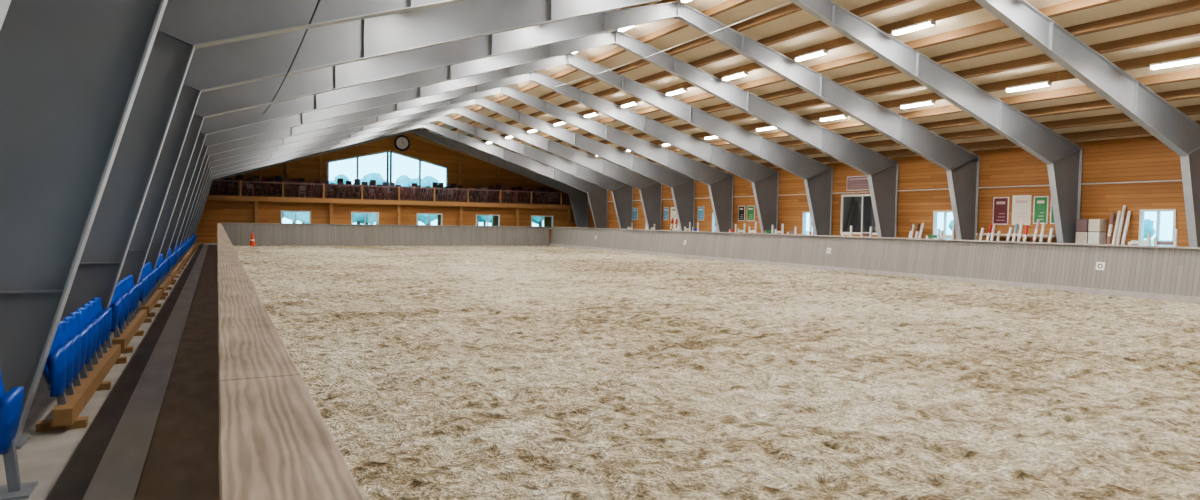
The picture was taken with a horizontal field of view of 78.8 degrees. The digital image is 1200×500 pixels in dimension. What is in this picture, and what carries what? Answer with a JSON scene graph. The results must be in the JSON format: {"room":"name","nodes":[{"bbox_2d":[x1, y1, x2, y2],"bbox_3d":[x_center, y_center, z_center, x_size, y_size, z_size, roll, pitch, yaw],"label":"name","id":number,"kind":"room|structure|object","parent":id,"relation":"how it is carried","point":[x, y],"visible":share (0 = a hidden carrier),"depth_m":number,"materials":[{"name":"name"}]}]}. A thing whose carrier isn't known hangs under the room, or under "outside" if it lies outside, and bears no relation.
{"room":"sports facility","nodes":[
{"label":"sports facility","id":0,"kind":"room"},
{"bbox_2d":[0,244,217,499],"bbox_3d":[-0.229,1.017,28.124,30.300,0.404,67.700,0,2,-28],"label":"floor","id":1,"kind":"structure","parent":0,"point":[153,435],"depth_m":6.67,"materials":[{"name":"concrete"}]},
{"bbox_2d":[0,0,10,29],"bbox_3d":[9.835,-2.716,8.895,29.820,8.860,0.320,0,2,-28],"label":"frame","id":2,"kind":"object","parent":1,"relation":"on","point":[4,4],"visible":1,"depth_m":2.73,"materials":[{"name":"grey paint"}]},
{"bbox_2d":[0,369,37,499],"bbox_3d":[-3.989,1.224,4.916,0.270,0.850,0.430,0,2,-28],"label":"stadium seats","id":3,"kind":"object","parent":1,"relation":"on","point":[11,402],"visible":1,"depth_m":4.89,"materials":[{"name":"blue plastic"}]},
{"bbox_2d":[36,297,126,431],"bbox_3d":[-5.496,1.087,7.865,0.360,0.850,3.590,0,2,-28],"label":"stadium seats","id":4,"kind":"object","parent":1,"relation":"on","point":[82,353],"visible":0.96,"depth_m":7.18,"materials":[{"name":"blue plastic"}]},
{"bbox_2d":[0,0,167,449],"bbox_3d":[7.965,-2.883,12.461,29.820,8.860,0.320,0,2,-28],"label":"frame","id":5,"kind":"object","parent":1,"relation":"on","point":[71,71],"visible":0.92,"depth_m":6.01,"materials":[{"name":"grey paint"}]},
{"bbox_2d":[109,275,151,352],"bbox_3d":[-7.366,0.920,11.431,0.360,0.850,3.590,0,2,-28],"label":"stadium seats","id":6,"kind":"object","parent":1,"relation":"on","point":[128,316],"visible":0.89,"depth_m":11.04,"materials":[{"name":"blue plastic"}]},
{"bbox_2d":[139,262,165,316],"bbox_3d":[-9.236,0.753,14.998,0.360,0.850,3.590,0,2,-28],"label":"stadium seats","id":7,"kind":"object","parent":1,"relation":"on","point":[150,295],"visible":0.77,"depth_m":14.70,"materials":[{"name":"blue plastic"}]},
{"bbox_2d":[155,254,174,295],"bbox_3d":[-11.105,0.587,18.564,0.360,0.850,3.590,0,2,-28],"label":"stadium seats","id":8,"kind":"object","parent":1,"relation":"on","point":[163,281],"visible":0.78,"depth_m":18.43,"materials":[{"name":"blue plastic"}]},
{"bbox_2d":[166,248,180,281],"bbox_3d":[-12.975,0.420,22.130,0.360,0.850,3.590,0,2,-28],"label":"stadium seats","id":9,"kind":"object","parent":1,"relation":"on","point":[172,271],"visible":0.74,"depth_m":22.00,"materials":[{"name":"blue plastic"}]},
{"bbox_2d":[174,244,185,271],"bbox_3d":[-14.845,0.253,25.696,0.360,0.850,3.590,0,2,-28],"label":"stadium seats","id":10,"kind":"object","parent":1,"relation":"on","point":[178,263],"visible":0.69,"depth_m":25.60,"materials":[{"name":"blue plastic"}]},
{"bbox_2d":[180,241,189,264],"bbox_3d":[-16.715,0.086,29.262,0.360,0.850,3.590,0,2,-28],"label":"stadium seats","id":11,"kind":"object","parent":1,"relation":"on","point":[183,256],"visible":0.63,"depth_m":29.21,"materials":[{"name":"blue plastic"}]},
{"bbox_2d":[184,238,191,258],"bbox_3d":[-18.585,-0.080,32.828,0.360,0.850,3.590,0,2,-28],"label":"stadium seats","id":12,"kind":"object","parent":1,"relation":"on","point":[187,252],"visible":0.52,"depth_m":32.83,"materials":[{"name":"blue plastic"}]},
{"bbox_2d":[187,237,194,254],"bbox_3d":[-20.455,-0.247,36.394,0.360,0.850,3.590,0,2,-28],"label":"stadium seats","id":13,"kind":"object","parent":1,"relation":"on","point":[188,240],"visible":0.52,"depth_m":36.26,"materials":[{"name":"blue plastic"}]},
{"bbox_2d":[190,236,196,250],"bbox_3d":[-22.325,-0.414,39.960,0.360,0.850,3.590,0,2,-28],"label":"stadium seats","id":14,"kind":"object","parent":1,"relation":"on","point":[192,245],"visible":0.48,"depth_m":39.57,"materials":[{"name":"blue plastic"}]},
{"bbox_2d":[193,235,197,247],"bbox_3d":[-24.195,-0.581,43.526,0.360,0.850,3.590,0,2,-28],"label":"stadium seats","id":15,"kind":"object","parent":1,"relation":"on","point":[194,243],"visible":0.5,"depth_m":43.06,"materials":[{"name":"blue plastic"}]},
{"bbox_2d":[217,223,364,499],"bbox_3d":[-10.271,0.363,19.838,0.228,1.625,61.990,0,2,-28],"label":"barrier","id":16,"kind":"object","parent":1,"relation":"on","point":[275,443],"visible":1,"depth_m":1.72,"materials":[{"name":"brown wood"}]},
{"bbox_2d":[222,223,548,245],"bbox_3d":[-14.145,-0.976,52.557,23.250,1.670,0.420,0,2,-28],"label":"barrier","id":17,"kind":"object","parent":1,"relation":"on","point":[265,234],"visible":0.88,"depth_m":51.75,"materials":[{"name":"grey wood"}]},
{"bbox_2d":[207,195,571,226],"bbox_3d":[-15.073,-2.145,56.418,29.860,3.280,3.170,0,2,-28],"label":"gallery balcony","id":18,"kind":"object","parent":1,"relation":"on","point":[256,199],"visible":0.62,"depth_m":54.48,"materials":[{"name":"brown wood"}]},
{"bbox_2d":[208,175,568,204],"bbox_3d":[-15.169,-4.564,56.582,27.900,1.698,2.210,0,2,-28],"label":"chairs","id":19,"kind":"object","parent":18,"relation":"on","point":[238,177],"depth_m":55.47,"materials":[{"name":"black plastic"}]},
{"bbox_2d":[209,180,570,205],"bbox_3d":[-14.319,-4.209,54.963,28.500,1.140,0.108,0,2,-28],"label":"gallery railing","id":20,"kind":"object","parent":18,"relation":"on","point":[361,187],"depth_m":54.40,"materials":[{"name":"black metal"}]},
{"bbox_2d":[195,128,587,233],"bbox_3d":[-14.191,-4.858,54.714,29.820,8.860,0.320,0,2,-28],"label":"frame","id":21,"kind":"object","parent":1,"relation":"on","point":[578,199],"visible":0.41,"depth_m":57.86,"materials":[{"name":"grey paint"}]},
{"bbox_2d":[193,123,607,234],"bbox_3d":[-12.604,-4.717,51.687,29.820,8.860,0.320,0,2,-28],"label":"frame","id":22,"kind":"object","parent":1,"relation":"on","point":[597,196],"visible":0.44,"depth_m":54.84,"materials":[{"name":"grey paint"}]},
{"bbox_2d":[191,115,632,236],"bbox_3d":[-10.734,-4.550,48.121,29.820,8.860,0.320,0,2,-28],"label":"frame","id":23,"kind":"object","parent":1,"relation":"on","point":[622,194],"visible":0.45,"depth_m":51.20,"materials":[{"name":"grey paint"}]},
{"bbox_2d":[189,107,661,238],"bbox_3d":[-8.864,-4.383,44.555,29.820,8.860,0.320,0,2,-28],"label":"frame","id":24,"kind":"object","parent":1,"relation":"on","point":[650,191],"visible":0.48,"depth_m":47.56,"materials":[{"name":"grey paint"}]},
{"bbox_2d":[186,97,694,240],"bbox_3d":[-6.994,-4.216,40.989,29.820,8.860,0.320,0,2,-28],"label":"frame","id":25,"kind":"object","parent":1,"relation":"on","point":[682,186],"visible":0.44,"depth_m":43.68,"materials":[{"name":"grey paint"}]},
{"bbox_2d":[182,86,733,243],"bbox_3d":[-5.124,-4.050,37.423,29.820,8.860,0.320,0,2,-28],"label":"frame","id":26,"kind":"object","parent":1,"relation":"on","point":[720,183],"visible":0.53,"depth_m":39.86,"materials":[{"name":"grey paint"}]},
{"bbox_2d":[177,71,778,247],"bbox_3d":[-3.255,-3.883,33.857,29.820,8.860,0.320,0,2,-28],"label":"frame","id":27,"kind":"object","parent":1,"relation":"on","point":[764,180],"visible":0.51,"depth_m":35.71,"materials":[{"name":"grey paint"}]},
{"bbox_2d":[170,54,832,252],"bbox_3d":[-1.385,-3.716,30.291,29.820,8.860,0.320,0,2,-28],"label":"frame","id":28,"kind":"object","parent":1,"relation":"on","point":[817,176],"visible":0.49,"depth_m":31.44,"materials":[{"name":"grey paint"}]},
{"bbox_2d":[156,30,898,283],"bbox_3d":[0.485,-3.550,26.725,29.820,8.860,0.320,0,2,-28],"label":"frame","id":29,"kind":"object","parent":1,"relation":"on","point":[881,171],"visible":0.64,"depth_m":26.74,"materials":[{"name":"grey paint"}]},
{"bbox_2d":[145,1,979,268],"bbox_3d":[2.355,-3.383,23.159,29.820,8.860,0.320,0,2,-28],"label":"frame","id":30,"kind":"object","parent":1,"relation":"on","point":[961,165],"visible":0.6,"depth_m":21.61,"materials":[{"name":"grey paint"}]},
{"bbox_2d":[118,0,1082,283],"bbox_3d":[4.225,-3.216,19.593,29.820,8.860,0.320,0,2,-28],"label":"frame","id":31,"kind":"object","parent":1,"relation":"on","point":[225,65],"visible":0.62,"depth_m":15.67,"materials":[{"name":"grey paint"}]},
{"bbox_2d":[263,0,319,113],"bbox_3d":[-6.088,-3.518,14.171,0.024,0.274,16.121,0,2,-28],"label":"hanging cable","id":32,"kind":"object","parent":31,"relation":"hanging from","point":[318,2],"visible":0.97,"depth_m":12.07,"materials":[{"name":"black paint"}]},
{"bbox_2d":[555,1,790,86],"bbox_3d":[2.542,-7.138,25.359,0.024,0.224,20.151,0,2,-28],"label":"hanging cable","id":33,"kind":"object","parent":31,"relation":"hanging from","point":[790,1],"visible":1,"depth_m":24.34,"materials":[{"name":"white paint"}]},
{"bbox_2d":[60,0,1199,320],"bbox_3d":[6.095,-3.050,16.027,29.820,8.860,0.320,0,2,-28],"label":"frame","id":34,"kind":"object","parent":1,"relation":"on","point":[185,26],"visible":0.6,"depth_m":10.14,"materials":[{"name":"grey paint"}]},
{"bbox_2d":[670,218,678,230],"bbox_3d":[4.894,-1.030,49.239,0.696,2.229,0.982,0,2,-28],"label":"poles","id":35,"kind":"object","parent":1,"relation":"on","point":[675,221],"visible":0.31,"depth_m":49.35,"materials":[{"name":"white paint"}]},
{"bbox_2d":[684,222,690,230],"bbox_3d":[5.658,-0.820,47.245,0.600,1.997,0.630,0,2,-28],"label":"jump stand","id":36,"kind":"object","parent":1,"relation":"on","point":[685,228],"visible":0.19,"depth_m":46.95,"materials":[{"name":"white paint"}]},
{"bbox_2d":[692,222,698,230],"bbox_3d":[6.075,-0.771,46.450,0.600,1.975,0.630,0,2,-28],"label":"jump stand","id":37,"kind":"object","parent":1,"relation":"on","point":[693,229],"visible":0.19,"depth_m":46.17,"materials":[{"name":"white paint"}]},
{"bbox_2d":[233,245,1199,499],"bbox_3d":[0.118,1.003,25.113,23.140,0.218,61.550,0,2,-28],"label":"sand riding surface","id":38,"kind":"object","parent":1,"relation":"on","point":[465,372],"visible":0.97,"depth_m":9.18,"materials":[{"name":"beige sand"}]},
{"bbox_2d":[249,232,255,245],"bbox_3d":[-22.426,-0.714,47.086,0.400,0.900,0.400,0,2,-28],"label":"traffic cone","id":39,"kind":"object","parent":38,"relation":"on","point":[252,241],"visible":0.98,"depth_m":47.00,"materials":[{"name":"orange plastic"}]},
{"bbox_2d":[729,224,736,231],"bbox_3d":[7.838,-0.579,43.088,0.600,1.904,0.630,0,2,-28],"label":"jump stand","id":40,"kind":"object","parent":1,"relation":"on","point":[730,230],"visible":0.19,"depth_m":42.79,"materials":[{"name":"white paint"}]},
{"bbox_2d":[737,223,745,232],"bbox_3d":[8.209,-0.573,42.380,0.600,1.959,0.630,0,2,-28],"label":"jump stand","id":41,"kind":"object","parent":1,"relation":"on","point":[739,230],"visible":0.19,"depth_m":42.13,"materials":[{"name":"white paint"}]},
{"bbox_2d":[749,221,756,232],"bbox_3d":[8.674,-0.594,41.492,0.600,2.083,0.630,0,2,-28],"label":"jump stand","id":42,"kind":"object","parent":1,"relation":"on","point":[750,230],"visible":0.19,"depth_m":41.20,"materials":[{"name":"white paint"}]},
{"bbox_2d":[765,225,773,233],"bbox_3d":[9.322,-0.443,40.257,0.600,1.897,0.630,0,2,-28],"label":"jump stand","id":43,"kind":"object","parent":1,"relation":"on","point":[772,230],"visible":0.19,"depth_m":39.99,"materials":[{"name":"white paint"}]},
{"bbox_2d":[775,224,783,233],"bbox_3d":[9.694,-0.446,39.548,0.600,1.969,0.630,0,2,-28],"label":"jump stand","id":44,"kind":"object","parent":1,"relation":"on","point":[782,230],"visible":0.19,"depth_m":39.30,"materials":[{"name":"white paint"}]},
{"bbox_2d":[787,227,796,233],"bbox_3d":[10.157,-0.333,38.666,0.600,1.826,0.630,0,2,-28],"label":"jump stand","id":45,"kind":"object","parent":1,"relation":"on","point":[795,230],"visible":0.19,"depth_m":38.51,"materials":[{"name":"white paint"}]},
{"bbox_2d":[841,226,852,235],"bbox_3d":[11.921,-0.220,35.301,0.600,1.916,0.630,0,2,-28],"label":"jump stand","id":46,"kind":"object","parent":1,"relation":"on","point":[851,227],"visible":0.19,"depth_m":35.09,"materials":[{"name":"white paint"}]},
{"bbox_2d":[860,227,871,236],"bbox_3d":[12.478,-0.159,34.240,0.600,1.891,0.630,0,2,-28],"label":"jump stand","id":47,"kind":"object","parent":1,"relation":"on","point":[870,233],"visible":0.19,"depth_m":34.06,"materials":[{"name":"white paint"}]},
{"bbox_2d":[549,227,1199,303],"bbox_3d":[10.512,0.258,30.674,0.540,1.670,61.890,0,2,-28],"label":"barrier","id":48,"kind":"object","parent":1,"relation":"on","point":[1136,271],"visible":0.97,"depth_m":26.45,"materials":[{"name":"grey wood"}]},
{"bbox_2d":[1096,262,1104,269],"bbox_3d":[15.019,0.481,21.911,0.050,0.240,0.240,0,2,-28],"label":"plate","id":49,"kind":"object","parent":48,"relation":"attached to","point":[1099,265],"visible":1,"depth_m":21.91,"materials":[{"name":"white paint"}]},
{"bbox_2d":[908,223,923,237],"bbox_3d":[13.804,-0.165,32.249,0.695,2.086,0.644,0,2,-28],"label":"poles","id":50,"kind":"object","parent":1,"relation":"on","point":[912,225],"visible":0.27,"depth_m":32.23,"materials":[{"name":"white paint"}]},
{"bbox_2d":[926,229,939,238],"bbox_3d":[14.148,0.013,31.055,0.600,1.846,0.630,0,2,-28],"label":"jump stand","id":51,"kind":"object","parent":1,"relation":"on","point":[937,236],"visible":0.19,"depth_m":30.85,"materials":[{"name":"white paint"}]},
{"bbox_2d":[940,224,954,238],"bbox_3d":[14.474,-0.070,30.432,0.600,2.069,0.630,0,2,-28],"label":"jump stand","id":52,"kind":"object","parent":1,"relation":"on","point":[942,236],"visible":0.18,"depth_m":30.22,"materials":[{"name":"white paint"}]},
{"bbox_2d":[979,219,1053,242],"bbox_3d":[15.576,-0.043,27.684,0.696,2.253,2.842,0,2,-28],"label":"poles","id":53,"kind":"object","parent":1,"relation":"on","point":[1038,220],"visible":0.32,"depth_m":27.55,"materials":[{"name":"white paint"}]},
{"bbox_2d":[976,233,1056,242],"bbox_3d":[16.121,0.226,28.241,0.620,1.700,3.100,0,2,-28],"label":"rack","id":54,"kind":"object","parent":1,"relation":"on","point":[977,234],"visible":0.09,"depth_m":27.80,"materials":[{"name":"white paint"}]},
{"bbox_2d":[1075,219,1106,243],"bbox_3d":[17.451,0.043,25.991,0.450,2.280,0.800,0,2,-28],"label":"blocks","id":55,"kind":"object","parent":1,"relation":"on","point":[1096,228],"visible":0.34,"depth_m":25.74,"materials":[{"name":"white paint"}]},
{"bbox_2d":[1106,205,1130,244],"bbox_3d":[17.670,-0.166,25.109,0.914,2.763,0.652,0,2,-28],"label":"poles","id":56,"kind":"object","parent":1,"relation":"on","point":[1119,214],"visible":0.39,"depth_m":25.12,"materials":[{"name":"white paint"}]},
{"bbox_2d":[1128,233,1150,245],"bbox_3d":[17.790,0.348,24.109,0.600,1.826,0.630,0,2,-28],"label":"jump stand","id":57,"kind":"object","parent":1,"relation":"on","point":[1148,242],"visible":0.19,"depth_m":23.90,"materials":[{"name":"white paint"}]},
{"bbox_2d":[1153,228,1177,246],"bbox_3d":[18.139,0.298,23.443,0.600,1.987,0.630,0,2,-28],"label":"jump stand","id":58,"kind":"object","parent":1,"relation":"on","point":[1175,239],"visible":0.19,"depth_m":23.28,"materials":[{"name":"white paint"}]},
{"bbox_2d":[196,200,575,243],"bbox_3d":[-14.650,-1.987,55.613,29.880,3.040,0.180,0,2,-28],"label":"wall","id":59,"kind":"structure","parent":0,"point":[215,211],"depth_m":53.38,"materials":[{"name":"brown wood"}]},
{"bbox_2d":[281,210,310,223],"bbox_3d":[-21.613,-2.241,51.877,2.000,1.110,0.150,0,2,-28],"label":"window","id":60,"kind":"structure","parent":59,"relation":"in","point":[281,210],"depth_m":51.83,"materials":[{"name":"white paint"}]},
{"bbox_2d":[351,212,378,224],"bbox_3d":[-17.405,-2.258,54.082,2.000,1.110,0.150,0,2,-28],"label":"window","id":61,"kind":"structure","parent":59,"relation":"in","point":[351,212],"depth_m":54.10,"materials":[{"name":"white paint"}]},
{"bbox_2d":[417,213,442,224],"bbox_3d":[-13.154,-2.276,56.310,2.000,1.110,0.150,0,2,-28],"label":"window","id":62,"kind":"structure","parent":59,"relation":"in","point":[417,213],"depth_m":56.31,"materials":[{"name":"white paint"}]},
{"bbox_2d":[476,214,499,225],"bbox_3d":[-8.992,-2.293,58.492,2.000,1.110,0.150,0,2,-28],"label":"window","id":63,"kind":"structure","parent":59,"relation":"in","point":[487,215],"depth_m":58.46,"materials":[{"name":"white paint"}]},
{"bbox_2d":[531,215,552,228],"bbox_3d":[-4.829,-2.310,60.674,2.000,1.110,0.150,0,2,-28],"label":"window","id":64,"kind":"structure","parent":59,"relation":"in","point":[531,215],"depth_m":60.67,"materials":[{"name":"white paint"}]},
{"bbox_2d":[212,132,570,227],"bbox_3d":[-15.813,-5.128,57.806,30.300,9.110,0.200,0,2,-28],"label":"wall","id":65,"kind":"structure","parent":0,"point":[474,172],"depth_m":58.47,"materials":[{"name":"brown wood"}]},
{"bbox_2d":[327,150,447,187],"bbox_3d":[-16.511,-6.365,57.297,9.300,2.900,0.150,0,2,-28],"label":"window","id":66,"kind":"structure","parent":65,"relation":"in","point":[390,151],"depth_m":57.20,"materials":[{"name":"white paint"}]},
{"bbox_2d":[394,135,409,150],"bbox_3d":[-15.559,-8.406,57.404,1.240,1.240,0.155,0,2,-28],"label":"wall clock","id":67,"kind":"object","parent":65,"relation":"attached to","point":[401,142],"visible":1,"depth_m":57.37,"materials":[{"name":"black paint"}]},
{"bbox_2d":[420,0,1199,171],"bbox_3d":[-0.111,-6.346,27.841,30.500,4.318,67.900,0,2,-28],"label":"ceiling","id":68,"kind":"structure","parent":0,"point":[754,7],"depth_m":24.31,"materials":[{"name":"beige wood"}]},
{"bbox_2d":[584,112,598,117],"label":"ceiling lights","id":69,"kind":"object","parent":68,"relation":"attached to","point":[594,113],"depth_m":38.44,"materials":[{"name":"white paint"}]},
{"bbox_2d":[621,101,638,107],"label":"ceiling lights","id":70,"kind":"object","parent":68,"relation":"attached to","point":[634,102],"depth_m":34.90,"materials":[{"name":"white paint"}]},
{"bbox_2d":[666,88,686,95],"label":"ceiling lights","id":71,"kind":"object","parent":68,"relation":"attached to","point":[680,90],"depth_m":31.29,"materials":[{"name":"white paint"}]},
{"bbox_2d":[722,71,748,80],"label":"ceiling lights","id":72,"kind":"object","parent":68,"relation":"attached to","point":[743,73],"depth_m":27.76,"materials":[{"name":"white paint"}]},
{"bbox_2d":[415,0,1199,170],"bbox_3d":[-0.113,-6.261,27.845,28.330,4.056,67.280,0,2,-28],"label":"roof purlins","id":73,"kind":"structure","parent":68,"relation":"attached to","point":[1188,6],"depth_m":23.96,"materials":[{"name":"brown wood"}]},
{"bbox_2d":[250,133,529,199],"bbox_3d":[-15.687,-6.692,57.553,29.465,5.660,0.125,0,2,-28],"label":"posts","id":74,"kind":"object","parent":73,"relation":"attached to","point":[406,134],"visible":0.25,"depth_m":58.76,"materials":[{"name":"brown wood"}]},
{"bbox_2d":[553,121,565,125],"label":"ceiling lights","id":75,"kind":"object","parent":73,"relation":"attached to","point":[561,122],"depth_m":42.05,"materials":[{"name":"white paint"}]},
{"bbox_2d":[618,26,632,31],"label":"ceiling lights","id":76,"kind":"object","parent":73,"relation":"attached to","point":[621,30],"depth_m":25.99,"materials":[{"name":"white paint"}]},
{"bbox_2d":[705,135,717,138],"label":"ceiling lights","id":77,"kind":"object","parent":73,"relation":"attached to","point":[706,137],"depth_m":36.98,"materials":[{"name":"white paint"}]},
{"bbox_2d":[756,126,775,130],"label":"ceiling lights","id":78,"kind":"object","parent":73,"relation":"attached to","point":[767,127],"depth_m":33.26,"materials":[{"name":"white paint"}]},
{"bbox_2d":[820,114,847,120],"label":"ceiling lights","id":79,"kind":"object","parent":73,"relation":"attached to","point":[841,115],"depth_m":29.52,"materials":[{"name":"white paint"}]},
{"bbox_2d":[900,100,935,108],"label":"ceiling lights","id":80,"kind":"object","parent":73,"relation":"attached to","point":[927,102],"depth_m":26.03,"materials":[{"name":"white paint"}]},
{"bbox_2d":[1006,81,1051,91],"label":"ceiling lights","id":81,"kind":"object","parent":73,"relation":"attached to","point":[1045,83],"depth_m":22.46,"materials":[{"name":"white paint"}]},
{"bbox_2d":[1150,56,1199,69],"label":"ceiling lights","id":82,"kind":"object","parent":73,"relation":"attached to","point":[1190,60],"depth_m":19.02,"materials":[{"name":"white paint"}]},
{"bbox_2d":[795,49,827,60],"label":"ceiling lights","id":83,"kind":"object","parent":68,"relation":"attached to","point":[820,52],"depth_m":24.21,"materials":[{"name":"white paint"}]},
{"bbox_2d":[892,20,935,35],"label":"ceiling lights","id":84,"kind":"object","parent":68,"relation":"attached to","point":[928,23],"depth_m":20.63,"materials":[{"name":"white paint"}]},
{"bbox_2d":[588,136,1188,246],"bbox_3d":[13.144,-1.770,35.006,0.200,5.074,67.300,0,2,-28],"label":"wall","id":85,"kind":"structure","parent":0,"point":[1139,158],"depth_m":29.06,"materials":[{"name":"brown wood"}]},
{"bbox_2d":[633,208,637,219],"bbox_3d":[2.620,-2.711,54.814,0.040,0.900,0.800,0,2,-28],"label":"poster","id":86,"kind":"object","parent":85,"relation":"attached to","point":[635,210],"visible":1,"depth_m":54.70,"materials":[{"name":"blue paper"}]},
{"bbox_2d":[663,207,668,219],"bbox_3d":[4.615,-2.534,51.009,0.040,0.900,0.600,0,2,-28],"label":"poster","id":87,"kind":"object","parent":85,"relation":"attached to","point":[666,209],"visible":1,"depth_m":50.93,"materials":[{"name":"blue paper"}]},
{"bbox_2d":[671,207,677,219],"bbox_3d":[5.102,-2.490,50.080,0.040,0.900,0.900,0,2,-28],"label":"poster","id":88,"kind":"object","parent":85,"relation":"attached to","point":[673,211],"visible":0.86,"depth_m":50.15,"materials":[{"name":"white paper"}]},
{"bbox_2d":[697,207,703,220],"bbox_3d":[6.541,-2.362,47.337,0.040,0.900,0.700,0,2,-28],"label":"poster","id":89,"kind":"object","parent":85,"relation":"attached to","point":[700,209],"visible":1,"depth_m":47.34,"materials":[{"name":"blue paper"}]},
{"bbox_2d":[712,212,714,231],"bbox_3d":[7.390,-1.657,45.758,0.210,1.400,1.220,0,2,-28],"label":"window","id":90,"kind":"structure","parent":85,"relation":"in","point":[713,218],"depth_m":46.15,"materials":[{"name":"white paint"}]},
{"bbox_2d":[738,206,744,220],"bbox_3d":[8.466,-2.190,43.665,0.040,0.900,0.600,0,2,-28],"label":"poster","id":91,"kind":"object","parent":85,"relation":"attached to","point":[741,209],"visible":1,"depth_m":43.65,"materials":[{"name":"black paper"}]},
{"bbox_2d":[747,206,754,220],"bbox_3d":[8.861,-2.155,42.913,0.040,0.900,0.700,0,2,-28],"label":"poster","id":92,"kind":"object","parent":85,"relation":"attached to","point":[750,209],"visible":1,"depth_m":42.87,"materials":[{"name":"green paper"}]},
{"bbox_2d":[802,212,811,234],"bbox_3d":[11.130,-1.324,38.626,0.210,1.400,1.220,0,2,-28],"label":"window","id":93,"kind":"structure","parent":85,"relation":"in","point":[804,213],"depth_m":39.03,"materials":[{"name":"white paint"}]},
{"bbox_2d":[840,194,876,234],"bbox_3d":[12.744,-1.732,35.476,0.070,1.950,2.700,0,2,-28],"label":"wall mirror","id":94,"kind":"object","parent":85,"relation":"attached to","point":[857,212],"visible":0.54,"depth_m":35.74,"materials":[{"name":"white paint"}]},
{"bbox_2d":[847,175,869,190],"bbox_3d":[12.805,-3.254,35.380,0.040,0.700,2.200,0,2,-28],"label":"poster","id":95,"kind":"object","parent":85,"relation":"attached to","point":[853,182],"visible":0.64,"depth_m":35.73,"materials":[{"name":"pink paper"}]},
{"bbox_2d":[933,211,955,238],"bbox_3d":[14.870,-0.990,31.494,0.210,1.400,1.220,0,2,-28],"label":"window","id":96,"kind":"structure","parent":85,"relation":"in","point":[934,212],"depth_m":31.82,"materials":[{"name":"white paint"}]},
{"bbox_2d":[993,197,1008,224],"bbox_3d":[16.042,-1.565,29.217,0.040,1.100,0.650,0,2,-28],"label":"poster","id":97,"kind":"object","parent":85,"relation":"attached to","point":[1000,204],"visible":1,"depth_m":29.18,"materials":[{"name":"red paper"}]},
{"bbox_2d":[1012,195,1031,224],"bbox_3d":[16.436,-1.554,28.464,0.040,1.150,0.750,0,2,-28],"label":"poster","id":98,"kind":"object","parent":85,"relation":"attached to","point":[1021,204],"visible":0.98,"depth_m":28.45,"materials":[{"name":"white paper"}]},
{"bbox_2d":[1033,196,1048,223],"bbox_3d":[16.785,-1.524,27.800,0.040,1.050,0.550,0,2,-28],"label":"poster","id":99,"kind":"object","parent":85,"relation":"attached to","point":[1041,203],"visible":0.94,"depth_m":27.76,"materials":[{"name":"green paper"}]},
{"bbox_2d":[1050,200,1054,223],"bbox_3d":[17.075,-1.498,27.247,0.040,1.050,0.500,0,2,-28],"label":"poster","id":100,"kind":"object","parent":85,"relation":"attached to","point":[1051,211],"visible":0.07,"depth_m":27.43,"materials":[{"name":"green paper"}]},
{"bbox_2d":[1138,209,1176,245],"bbox_3d":[18.610,-0.657,24.362,0.210,1.400,1.220,0,2,-28],"label":"window","id":101,"kind":"structure","parent":85,"relation":"in","point":[1142,211],"depth_m":24.36,"materials":[{"name":"white paint"}]},
{"label":"outside","id":102,"kind":"structure","parent":0,"visible":0},
{"bbox_2d":[715,231,1171,245],"bbox_3d":[-1.520,-0.550,78.285,370.000,0.250,380.000,0,2,-28],"label":"ground","id":103,"kind":"structure","parent":102,"point":[807,232],"depth_m":175.53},
{"bbox_2d":[282,173,1154,240],"bbox_3d":[-0.630,-4.356,53.930,154.988,9.351,176.166,0,2,-28],"label":"tree line","id":104,"kind":"object","parent":103,"relation":"on","point":[404,180],"visible":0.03,"depth_m":104.78,"materials":[{"name":"green plant"}]},
{"bbox_3d":[13.575,-2.383,1.763,29.820,8.860,0.320,0,2,-28],"label":"frame","id":105,"kind":"object","parent":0,"visible":0},
{"bbox_2d":[588,180,1181,202],"bbox_3d":[13.722,-2.720,33.569,0.050,0.050,63.700,0,2,-28],"label":"conduit pipe","id":106,"kind":"object","parent":105,"relation":"attached to","point":[1160,180],"visible":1,"depth_m":29.02,"materials":[{"name":"grey metal"}]}
]}

